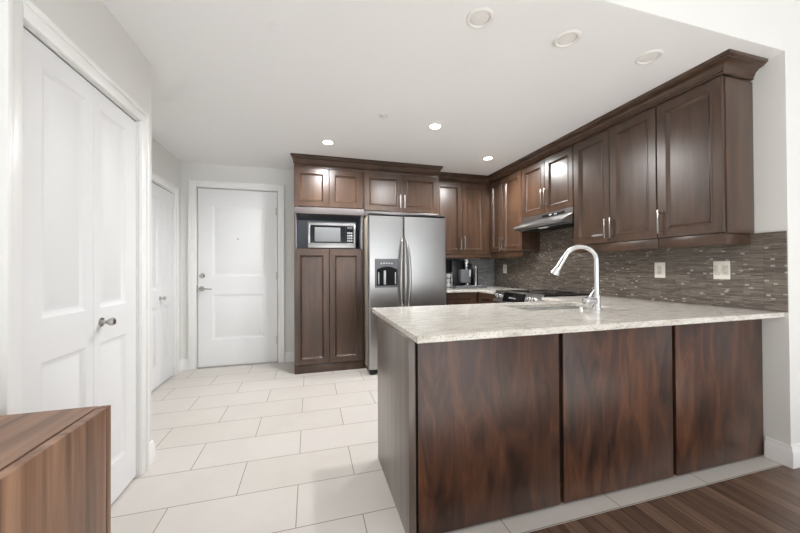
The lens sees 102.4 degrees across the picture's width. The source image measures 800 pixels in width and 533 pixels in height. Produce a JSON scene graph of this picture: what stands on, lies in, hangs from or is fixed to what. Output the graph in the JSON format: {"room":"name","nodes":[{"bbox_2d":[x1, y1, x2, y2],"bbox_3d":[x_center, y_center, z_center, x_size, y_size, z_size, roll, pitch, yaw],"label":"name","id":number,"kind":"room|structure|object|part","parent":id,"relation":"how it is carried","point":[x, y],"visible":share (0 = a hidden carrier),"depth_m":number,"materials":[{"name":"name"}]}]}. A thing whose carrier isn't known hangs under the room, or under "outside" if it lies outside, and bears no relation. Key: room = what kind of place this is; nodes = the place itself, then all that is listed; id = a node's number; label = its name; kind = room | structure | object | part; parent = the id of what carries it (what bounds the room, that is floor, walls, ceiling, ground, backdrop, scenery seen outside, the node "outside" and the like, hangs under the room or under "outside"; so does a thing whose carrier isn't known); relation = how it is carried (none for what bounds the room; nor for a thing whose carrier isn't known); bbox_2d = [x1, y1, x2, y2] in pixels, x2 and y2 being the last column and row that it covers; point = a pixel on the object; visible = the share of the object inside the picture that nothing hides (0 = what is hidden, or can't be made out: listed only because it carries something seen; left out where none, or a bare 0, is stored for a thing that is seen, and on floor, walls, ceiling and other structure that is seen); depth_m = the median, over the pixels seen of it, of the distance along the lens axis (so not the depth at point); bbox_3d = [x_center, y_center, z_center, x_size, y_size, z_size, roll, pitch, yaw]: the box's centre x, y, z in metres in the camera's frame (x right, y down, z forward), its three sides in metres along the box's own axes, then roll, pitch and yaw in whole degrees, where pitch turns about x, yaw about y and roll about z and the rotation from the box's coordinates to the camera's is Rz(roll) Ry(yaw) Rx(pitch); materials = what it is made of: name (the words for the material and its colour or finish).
{"room":"kitchen","nodes":[
{"label":"kitchen","id":0,"kind":"room"},
{"bbox_2d":[23,0,150,441],"bbox_3d":[-1.125,-0.461,-1.288,0.980,3.250,6.520,0,0,-16],"label":"wall","id":1,"kind":"structure","parent":0,"point":[89,24],"depth_m":1.54,"materials":[{"name":"white paint"}]},
{"bbox_2d":[0,0,149,477],"bbox_3d":[-1.417,0.141,1.438,0.128,2.091,0.932,0,0,-16],"label":"trim","id":2,"kind":"structure","parent":1,"relation":"attached to","point":[13,13],"depth_m":1.06,"materials":[{"name":"white paint"}]},
{"bbox_2d":[22,26,135,503],"bbox_3d":[-1.382,0.173,1.447,0.099,2.002,0.776,0,0,-16],"label":"door","id":3,"kind":"structure","parent":1,"relation":"in","point":[79,253],"depth_m":1.37,"materials":[{"name":"white paint"}]},
{"bbox_3d":[-1.379,0.262,1.520,0.055,0.042,0.042,0,0,-16],"label":"knob","id":4,"kind":"part","parent":3,"relation":"part of","materials":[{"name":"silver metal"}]},
{"bbox_2d":[149,360,181,465],"bbox_3d":[-1.152,1.110,-0.276,0.526,0.124,8.510,0,0,-16],"label":"baseboard","id":5,"kind":"structure","parent":1,"relation":"attached to","point":[152,447],"depth_m":1.97,"materials":[{"name":"white paint"}]},
{"bbox_2d":[151,137,180,360],"bbox_3d":[-2.518,-0.018,2.737,0.470,2.440,1.990,0,0,-16],"label":"wall","id":6,"kind":"structure","parent":0,"point":[164,164],"depth_m":3.48,"materials":[{"name":"white paint"}]},
{"bbox_2d":[151,182,172,390],"bbox_3d":[-2.420,0.190,3.261,0.099,2.006,0.596,0,0,-16],"label":"door","id":7,"kind":"structure","parent":6,"relation":"in","point":[161,198],"depth_m":3.27,"materials":[{"name":"white paint"}]},
{"bbox_2d":[151,171,178,375],"bbox_3d":[-2.455,0.157,3.252,0.128,2.096,0.752,0,0,-16],"label":"trim","id":8,"kind":"structure","parent":6,"relation":"attached to","point":[161,182],"depth_m":3.56,"materials":[{"name":"white paint"}]},
{"bbox_2d":[181,162,478,359],"bbox_3d":[-0.748,-0.015,4.334,4.740,2.440,0.130,0,0,-16],"label":"wall","id":9,"kind":"structure","parent":0,"point":[189,170],"depth_m":3.96,"materials":[{"name":"white paint"}]},
{"bbox_2d":[188,179,284,369],"bbox_3d":[-1.981,0.091,3.958,1.064,2.234,0.128,0,0,-16],"label":"trim","id":10,"kind":"structure","parent":9,"relation":"attached to","point":[193,184],"depth_m":3.83,"materials":[{"name":"white paint"}]},
{"bbox_2d":[197,188,277,368],"bbox_3d":[-1.972,0.136,3.934,0.903,2.144,0.121,0,0,-16],"label":"door","id":11,"kind":"structure","parent":9,"relation":"in","point":[237,287],"depth_m":3.93,"materials":[{"name":"white paint"}]},
{"bbox_3d":[-2.307,0.264,3.808,0.147,0.062,0.061,0,0,-16],"label":"lever handle","id":12,"kind":"part","parent":11,"relation":"part of","materials":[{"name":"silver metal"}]},
{"bbox_2d":[182,352,294,369],"bbox_3d":[-1.936,1.146,3.915,1.278,0.124,0.016,0,0,-16],"label":"baseboard","id":13,"kind":"structure","parent":9,"relation":"attached to","point":[289,356],"depth_m":4.05,"materials":[{"name":"white paint"}]},
{"bbox_2d":[439,180,490,257],"bbox_3d":[0.821,-0.633,4.521,0.870,1.037,0.363,0,0,-16],"label":"upper cabinet","id":14,"kind":"object","parent":9,"relation":"attached to","point":[465,206],"visible":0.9,"depth_m":4.39,"materials":[{"name":"brown wood"}]},
{"bbox_3d":[0.651,-0.652,4.329,0.396,0.966,0.024,0,0,-16],"label":"door","id":15,"kind":"part","parent":14,"relation":"part of","materials":[{"name":"brown wood"}]},
{"bbox_3d":[0.856,-0.140,4.394,0.866,0.049,0.020,0,0,-16],"label":"light rail","id":16,"kind":"part","parent":14,"relation":"part of","materials":[{"name":"brown wood"}]},
{"bbox_3d":[1.019,-0.653,4.433,0.360,0.966,0.024,0,0,-16],"label":"door","id":17,"kind":"part","parent":14,"relation":"part of","materials":[{"name":"brown wood"}]},
{"bbox_2d":[446,258,493,285],"bbox_3d":[0.893,0.068,4.720,1.107,0.460,0.012,0,0,-16],"label":"backsplash","id":18,"kind":"structure","parent":9,"relation":"attached to","point":[485,267],"depth_m":4.82,"materials":[{"name":"grey tile"}]},
{"bbox_2d":[363,169,438,217],"bbox_3d":[-0.029,0.025,4.162,0.957,2.349,0.583,0,0,-16],"label":"upper cabinet","id":19,"kind":"object","parent":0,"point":[388,192],"visible":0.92,"depth_m":3.91,"materials":[{"name":"brown wood"}]},
{"bbox_2d":[290,153,442,174],"bbox_3d":[-0.341,-1.197,3.783,1.795,0.090,0.082,0,0,-16],"label":"crown molding","id":20,"kind":"structure","parent":19,"relation":"attached to","point":[307,159],"depth_m":3.76,"materials":[{"name":"brown wood"}]},
{"bbox_3d":[-0.202,-0.891,3.864,0.465,0.450,0.024,0,0,-16],"label":"door","id":21,"kind":"part","parent":19,"relation":"part of","materials":[{"name":"brown wood"}]},
{"bbox_3d":[0.251,-0.892,3.991,0.468,0.450,0.024,0,0,-16],"label":"door","id":22,"kind":"part","parent":19,"relation":"part of","materials":[{"name":"brown wood"}]},
{"bbox_3d":[0.417,0.024,4.310,0.017,2.349,0.539,0,0,-16],"label":"panel","id":23,"kind":"part","parent":19,"relation":"part of","materials":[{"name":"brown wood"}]},
{"bbox_2d":[102,0,783,183],"bbox_3d":[-0.335,-1.279,2.847,4.740,0.060,3.238,0,0,-16],"label":"ceiling","id":24,"kind":"structure","parent":0,"point":[502,90],"depth_m":2.07,"materials":[{"name":"white paint"}]},
{"bbox_2d":[321,139,334,144],"bbox_3d":[-0.720,-1.239,3.212,0.140,0.009,0.140,0,0,-16],"label":"recessed light","id":25,"kind":"object","parent":24,"relation":"in","point":[325,141],"visible":1,"depth_m":3.21,"materials":[{"name":"white"}]},
{"bbox_2d":[378,113,387,119],"bbox_3d":[-0.140,-1.237,2.656,0.080,0.028,0.080,0,0,-16],"label":"sprinkler","id":26,"kind":"object","parent":24,"relation":"attached to","point":[383,116],"visible":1,"depth_m":2.65,"materials":[{"name":"white"}]},
{"bbox_2d":[427,123,442,129],"bbox_3d":[0.312,-1.247,2.865,0.140,0.009,0.140,0,0,-16],"label":"recessed light","id":27,"kind":"object","parent":24,"relation":"in","point":[432,126],"visible":1,"depth_m":2.86,"materials":[{"name":"white"}]},
{"bbox_2d":[466,7,493,28],"bbox_3d":[0.406,-1.256,1.633,0.140,0.009,0.140,0,0,-16],"label":"recessed light","id":28,"kind":"object","parent":24,"relation":"in","point":[478,18],"visible":1,"depth_m":1.63,"materials":[{"name":"white plastic"}]},
{"bbox_2d":[482,156,493,160],"bbox_3d":[1.013,-1.244,3.702,0.140,0.009,0.140,0,0,-16],"label":"recessed light","id":29,"kind":"object","parent":24,"relation":"in","point":[486,158],"visible":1,"depth_m":3.70,"materials":[{"name":"white"}]},
{"bbox_2d":[553,30,581,47],"bbox_3d":[0.928,-1.258,1.784,0.140,0.009,0.140,0,0,-16],"label":"recessed light","id":30,"kind":"object","parent":24,"relation":"in","point":[568,38],"visible":1,"depth_m":1.78,"materials":[{"name":"white plastic"}]},
{"bbox_2d":[635,49,663,64],"bbox_3d":[1.506,-1.260,1.943,0.140,0.009,0.140,0,0,-16],"label":"recessed light","id":31,"kind":"object","parent":24,"relation":"in","point":[651,56],"visible":1,"depth_m":1.94,"materials":[{"name":"white plastic"}]},
{"bbox_2d":[111,362,799,532],"bbox_3d":[2.034,1.192,0.684,8.120,0.060,8.640,0,0,-16],"label":"floor","id":32,"kind":"structure","parent":0,"point":[268,447],"depth_m":1.77,"materials":[{"name":"beige tile"}]},
{"bbox_2d":[0,405,110,532],"bbox_3d":[-0.896,0.801,0.396,0.323,0.750,1.161,0,0,-16],"label":"sideboard","id":33,"kind":"object","parent":32,"relation":"on","point":[55,465],"visible":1,"depth_m":0.82,"materials":[{"name":"brown wood"}]},
{"bbox_3d":[-0.907,0.805,0.984,0.026,0.750,0.022,0,0,-16],"label":"edge post","id":34,"kind":"part","parent":33,"relation":"part of","materials":[{"name":"brown wood"}]},
{"bbox_2d":[294,164,363,373],"bbox_3d":[-0.873,0.028,3.942,0.783,2.349,0.552,0,0,-16],"label":"pantry cabinet","id":35,"kind":"object","parent":32,"relation":"on","point":[328,283],"visible":0.98,"depth_m":3.68,"materials":[{"name":"brown wood"}]},
{"bbox_3d":[-1.000,-0.895,3.640,0.378,0.435,0.024,0,0,-16],"label":"door","id":36,"kind":"part","parent":35,"relation":"part of","materials":[{"name":"brown wood"}]},
{"bbox_3d":[-0.993,0.458,3.630,0.378,1.292,0.024,0,0,-16],"label":"door","id":37,"kind":"part","parent":35,"relation":"part of","materials":[{"name":"brown wood"}]},
{"bbox_2d":[308,222,354,248],"bbox_3d":[-0.843,-0.353,3.921,0.537,0.300,0.400,0,0,-16],"label":"microwave","id":38,"kind":"object","parent":35,"relation":"in","point":[320,235],"visible":0.97,"depth_m":3.73,"materials":[{"name":"grey metal"}]},
{"bbox_3d":[-0.835,-0.373,3.728,0.398,0.206,0.015,0,0,-16],"label":"door","id":39,"kind":"part","parent":38,"relation":"part of","materials":[{"name":"black glass"}]},
{"bbox_3d":[-0.596,-0.374,3.795,0.096,0.206,0.015,0,0,-16],"label":"control panel","id":40,"kind":"part","parent":38,"relation":"part of","materials":[{"name":"black glass"}]},
{"bbox_3d":[-0.634,-0.896,3.743,0.376,0.435,0.024,0,0,-16],"label":"door","id":41,"kind":"part","parent":35,"relation":"part of","materials":[{"name":"brown wood"}]},
{"bbox_3d":[-0.626,0.456,3.733,0.376,1.292,0.024,0,0,-16],"label":"door","id":42,"kind":"part","parent":35,"relation":"part of","materials":[{"name":"brown wood"}]},
{"bbox_2d":[377,317,415,532],"bbox_3d":[-0.035,0.747,1.685,0.031,0.868,0.653,0,0,-16],"label":"end panel","id":43,"kind":"object","parent":32,"relation":"on","point":[396,351],"visible":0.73,"depth_m":1.51,"materials":[{"name":"laminate"}]},
{"bbox_2d":[364,213,445,374],"bbox_3d":[0.008,0.303,3.987,0.922,1.790,0.862,0,0,-16],"label":"refrigerator","id":44,"kind":"object","parent":32,"relation":"on","point":[405,254],"visible":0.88,"depth_m":3.64,"materials":[{"name":"silver metal"}]},
{"bbox_3d":[-0.157,0.286,3.608,0.402,1.696,0.068,0,0,-16],"label":"door","id":45,"kind":"part","parent":44,"relation":"part of","materials":[{"name":"silver metal"}]},
{"bbox_3d":[0.020,0.125,3.587,0.041,0.905,0.089,0,0,6],"label":"handle","id":46,"kind":"part","parent":44,"relation":"part of","materials":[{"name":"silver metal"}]},
{"bbox_3d":[0.094,0.125,3.608,0.041,0.905,0.089,0,-1,-37],"label":"handle","id":47,"kind":"part","parent":44,"relation":"part of","materials":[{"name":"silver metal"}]},
{"bbox_3d":[0.289,0.284,3.733,0.516,1.696,0.068,0,0,-16],"label":"door","id":48,"kind":"part","parent":44,"relation":"part of","materials":[{"name":"silver metal"}]},
{"bbox_2d":[446,292,476,304],"bbox_3d":[0.676,0.763,4.311,0.466,0.868,0.662,0,0,-16],"label":"base cabinet","id":49,"kind":"object","parent":32,"relation":"on","point":[463,297],"visible":0.06,"depth_m":4.04,"materials":[{"name":"brown wood"}]},
{"bbox_2d":[446,286,528,293],"bbox_3d":[1.035,0.310,4.233,1.121,0.031,1.021,0,0,-16],"label":"countertop","id":50,"kind":"structure","parent":49,"relation":"on","point":[490,289],"depth_m":4.07,"materials":[{"name":"beige stone"}]},
{"bbox_2d":[446,273,452,288],"bbox_3d":[0.656,0.190,4.349,0.090,0.215,0.075,0,0,-16],"label":"rack","id":51,"kind":"object","parent":50,"relation":"on","point":[449,277],"visible":0.89,"depth_m":4.33,"materials":[{"name":"silver metal"}]},
{"bbox_2d":[447,258,486,288],"bbox_3d":[0.922,0.093,4.490,0.460,0.408,0.330,0,0,-16],"label":"coffee machine","id":52,"kind":"object","parent":50,"relation":"on","point":[461,276],"visible":0.98,"depth_m":4.41,"materials":[{"name":"grey plastic"}]},
{"bbox_3d":[0.884,0.131,4.405,0.150,0.180,0.088,0,0,-16],"label":"tank","id":53,"kind":"part","parent":52,"relation":"part of","materials":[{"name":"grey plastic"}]},
{"bbox_2d":[453,285,486,288],"bbox_3d":[0.923,0.280,4.489,0.460,0.034,0.330,0,0,-16],"label":"tray","id":54,"kind":"object","parent":50,"relation":"on","point":[454,286],"depth_m":4.34,"materials":[{"name":"grey plastic"}]},
{"bbox_2d":[415,334,559,532],"bbox_3d":[0.341,0.746,1.809,0.744,0.868,0.689,0,0,-16],"label":"base cabinet","id":55,"kind":"object","parent":32,"relation":"on","point":[487,410],"visible":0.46,"depth_m":1.47,"materials":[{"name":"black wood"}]},
{"bbox_2d":[478,292,496,303],"bbox_3d":[1.333,0.757,3.990,0.678,0.868,0.384,0,0,-16],"label":"base cabinet","id":56,"kind":"object","parent":32,"relation":"on","point":[483,298],"visible":0.1,"depth_m":3.92,"materials":[{"name":"brown wood"}]},
{"bbox_2d":[493,289,592,302],"bbox_3d":[1.475,0.725,3.414,0.692,0.922,0.782,0,0,-16],"label":"range","id":57,"kind":"object","parent":32,"relation":"on","point":[531,295],"visible":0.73,"depth_m":3.33,"materials":[{"name":"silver metal"}]},
{"bbox_3d":[1.205,0.328,3.342,0.063,0.127,0.774,0,0,-16],"label":"control panel","id":58,"kind":"part","parent":57,"relation":"part of","materials":[{"name":"silver metal"}]},
{"bbox_2d":[506,289,592,296],"bbox_3d":[1.522,0.278,3.431,0.591,0.013,0.782,0,0,-16],"label":"cooktop","id":59,"kind":"object","parent":57,"relation":"in","point":[541,292],"depth_m":3.23,"materials":[{"name":"black glass"}]},
{"bbox_2d":[524,306,674,502],"bbox_3d":[1.082,0.744,2.108,0.842,0.868,0.864,0,0,-16],"label":"base cabinet","id":60,"kind":"object","parent":32,"relation":"on","point":[616,390],"visible":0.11,"depth_m":1.67,"materials":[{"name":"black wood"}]},
{"bbox_2d":[372,296,784,343],"bbox_3d":[0.997,0.295,2.206,2.289,0.031,1.282,0,0,-16],"label":"countertop","id":61,"kind":"structure","parent":60,"relation":"on","point":[434,323],"depth_m":1.77,"materials":[{"name":"beige stone"}]},
{"bbox_2d":[523,306,578,310],"bbox_3d":[1.088,0.410,2.267,0.659,0.198,0.327,0,0,-16],"label":"sink","id":62,"kind":"object","parent":61,"relation":"in","point":[571,307],"visible":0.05,"depth_m":2.43,"materials":[{"name":"silver metal"}]},
{"bbox_3d":[0.962,0.411,2.232,0.398,0.198,0.327,0,0,-16],"label":"bowl","id":63,"kind":"part","parent":62,"relation":"part of","materials":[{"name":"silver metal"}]},
{"bbox_3d":[1.287,0.385,2.323,0.245,0.148,0.327,0,0,-16],"label":"bowl","id":64,"kind":"part","parent":62,"relation":"part of","materials":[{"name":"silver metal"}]},
{"bbox_2d":[550,245,601,309],"bbox_3d":[1.162,0.065,2.146,0.311,0.425,0.127,-1,-1,37],"label":"faucet","id":65,"kind":"object","parent":61,"relation":"on","point":[595,300],"visible":1,"depth_m":2.09,"materials":[{"name":"silver metal"}]},
{"bbox_3d":[1.212,0.020,2.150,0.205,0.335,0.031,-1,-1,37],"label":"spout","id":66,"kind":"part","parent":65,"relation":"part of","materials":[{"name":"silver metal"}]},
{"bbox_3d":[1.226,0.199,2.075,0.093,0.100,0.054,0,0,-16],"label":"lever handle","id":67,"kind":"part","parent":65,"relation":"part of","materials":[{"name":"silver metal"}]},
{"bbox_3d":[1.155,0.735,1.691,0.732,0.856,0.021,0,0,-16],"label":"panel","id":68,"kind":"part","parent":60,"relation":"part of","materials":[{"name":"brown wood"}]},
{"bbox_2d":[672,319,763,475],"bbox_3d":[1.797,0.741,2.218,0.739,0.868,0.689,0,0,-16],"label":"base cabinet","id":69,"kind":"object","parent":32,"relation":"on","point":[717,369],"visible":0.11,"depth_m":1.87,"materials":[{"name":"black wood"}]},
{"bbox_2d":[603,0,799,455],"bbox_3d":[2.190,-0.454,1.927,7.140,3.250,0.120,0,0,-16],"label":"wall","id":70,"kind":"structure","parent":0,"point":[770,23],"depth_m":1.90,"materials":[{"name":"white paint"}]},
{"bbox_2d":[764,437,799,468],"bbox_3d":[3.947,1.103,2.390,3.516,0.124,0.122,0,0,-16],"label":"baseboard","id":71,"kind":"structure","parent":70,"relation":"attached to","point":[787,455],"depth_m":1.90,"materials":[{"name":"white paint"}]},
{"bbox_2d":[730,71,759,232],"bbox_3d":[1.897,-0.036,3.456,0.120,2.440,2.990,0,0,-16],"label":"wall","id":72,"kind":"structure","parent":0,"point":[754,81],"depth_m":2.02,"materials":[{"name":"white paint"}]},
{"bbox_2d":[480,169,539,258],"bbox_3d":[1.422,-0.635,4.350,0.303,1.041,1.014,0,0,-16],"label":"upper cabinet","id":73,"kind":"object","parent":72,"relation":"attached to","point":[505,193],"visible":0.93,"depth_m":4.10,"materials":[{"name":"brown wood"}]},
{"bbox_3d":[1.308,-0.666,4.353,0.024,0.953,0.285,0,0,-16],"label":"door","id":74,"kind":"part","parent":73,"relation":"part of","materials":[{"name":"brown wood"}]},
{"bbox_3d":[1.336,-0.150,4.322,0.020,0.072,1.014,0,0,-16],"label":"light rail","id":75,"kind":"part","parent":73,"relation":"part of","materials":[{"name":"brown wood"}]},
{"bbox_3d":[1.401,-0.669,4.024,0.024,0.953,0.392,0,0,-16],"label":"door","id":76,"kind":"part","parent":73,"relation":"part of","materials":[{"name":"brown wood"}]},
{"bbox_2d":[513,207,573,231],"bbox_3d":[1.618,-0.488,3.470,0.382,0.166,0.772,0,0,-16],"label":"range hood","id":77,"kind":"object","parent":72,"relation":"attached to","point":[562,218],"visible":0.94,"depth_m":3.35,"materials":[{"name":"silver metal"}]},
{"bbox_2d":[522,145,573,218],"bbox_3d":[1.663,-0.868,3.486,0.303,0.592,0.776,0,0,-16],"label":"upper cabinet","id":78,"kind":"object","parent":72,"relation":"attached to","point":[548,183],"visible":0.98,"depth_m":3.39,"materials":[{"name":"brown wood"}]},
{"bbox_3d":[1.506,-0.861,3.644,0.024,0.576,0.384,0,0,-16],"label":"door","id":79,"kind":"part","parent":78,"relation":"part of","materials":[{"name":"brown wood"}]},
{"bbox_3d":[1.543,-0.740,3.422,0.035,0.190,0.012,0,0,-16],"label":"handle","id":80,"kind":"part","parent":78,"relation":"part of","materials":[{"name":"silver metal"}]},
{"bbox_3d":[1.611,-0.864,3.270,0.024,0.576,0.384,0,0,-16],"label":"door","id":81,"kind":"part","parent":78,"relation":"part of","materials":[{"name":"brown wood"}]},
{"bbox_2d":[439,49,767,183],"bbox_3d":[1.361,-1.211,3.123,0.824,0.090,2.808,0,0,-21],"label":"crown molding","id":82,"kind":"structure","parent":72,"relation":"attached to","point":[733,63],"depth_m":2.38,"materials":[{"name":"brown wood"}]},
{"bbox_2d":[573,106,658,252],"bbox_3d":[1.873,-0.650,2.739,0.303,1.041,0.764,0,0,-16],"label":"upper cabinet","id":83,"kind":"object","parent":72,"relation":"attached to","point":[615,168],"visible":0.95,"depth_m":2.63,"materials":[{"name":"brown wood"}]},
{"bbox_3d":[1.718,-0.679,2.893,0.024,0.953,0.380,0,0,-16],"label":"door","id":84,"kind":"part","parent":83,"relation":"part of","materials":[{"name":"brown wood"}]},
{"bbox_3d":[1.740,-0.321,2.724,0.035,0.170,0.012,0,0,-16],"label":"handle","id":85,"kind":"part","parent":83,"relation":"part of","materials":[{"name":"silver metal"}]},
{"bbox_3d":[1.754,-0.321,2.674,0.035,0.170,0.012,0,0,-16],"label":"handle","id":86,"kind":"part","parent":83,"relation":"part of","materials":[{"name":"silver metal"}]},
{"bbox_3d":[1.788,-0.165,2.711,0.020,0.072,0.764,0,0,-16],"label":"light rail","id":87,"kind":"part","parent":83,"relation":"part of","materials":[{"name":"brown wood"}]},
{"bbox_3d":[1.821,-0.682,2.525,0.024,0.953,0.376,0,0,-16],"label":"door","id":88,"kind":"part","parent":83,"relation":"part of","materials":[{"name":"brown wood"}]},
{"bbox_2d":[494,227,787,312],"bbox_3d":[1.850,-0.077,3.381,0.011,0.720,3.107,0,0,-16],"label":"backsplash","id":89,"kind":"structure","parent":72,"relation":"attached to","point":[758,280],"depth_m":2.49,"materials":[{"name":"brown tile"}]},
{"bbox_2d":[503,265,506,272],"bbox_3d":[1.498,0.035,4.595,0.010,0.125,0.080,0,0,-16],"label":"wall outlet","id":90,"kind":"object","parent":89,"relation":"attached to","point":[504,266],"visible":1,"depth_m":4.59,"materials":[{"name":"white plastic"}]},
{"bbox_2d":[655,262,664,277],"bbox_3d":[2.069,0.028,2.560,0.010,0.122,0.080,0,0,-16],"label":"wall outlet","id":91,"kind":"object","parent":89,"relation":"attached to","point":[659,266],"visible":1,"depth_m":2.56,"materials":[{"name":"white plastic"}]},
{"bbox_2d":[713,261,729,278],"bbox_3d":[2.176,0.025,2.176,0.010,0.122,0.092,0,0,-16],"label":"wall outlet","id":92,"kind":"object","parent":89,"relation":"attached to","point":[721,269],"visible":1,"depth_m":2.17,"materials":[{"name":"white plastic"}]},
{"bbox_2d":[656,75,753,247],"bbox_3d":[2.031,-0.655,2.177,0.303,1.041,0.397,0,0,-16],"label":"upper cabinet","id":93,"kind":"object","parent":72,"relation":"attached to","point":[705,163],"visible":1,"depth_m":2.05,"materials":[{"name":"brown wood"}]},
{"bbox_3d":[1.857,-0.320,2.304,0.035,0.170,0.012,0,0,-16],"label":"handle","id":94,"kind":"part","parent":93,"relation":"part of","materials":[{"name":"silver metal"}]},
{"bbox_3d":[1.926,-0.686,2.150,0.024,0.953,0.389,0,0,-16],"label":"door","id":95,"kind":"part","parent":93,"relation":"part of","materials":[{"name":"brown wood"}]},
{"bbox_3d":[2.055,-0.170,2.189,0.252,0.072,0.379,0,0,-16],"label":"light rail","id":96,"kind":"part","parent":93,"relation":"part of","materials":[{"name":"brown wood"}]},
{"bbox_3d":[2.109,-0.685,2.000,0.249,0.957,0.014,0,0,-16],"label":"panel","id":97,"kind":"part","parent":93,"relation":"part of","materials":[{"name":"brown wood"}]}
]}

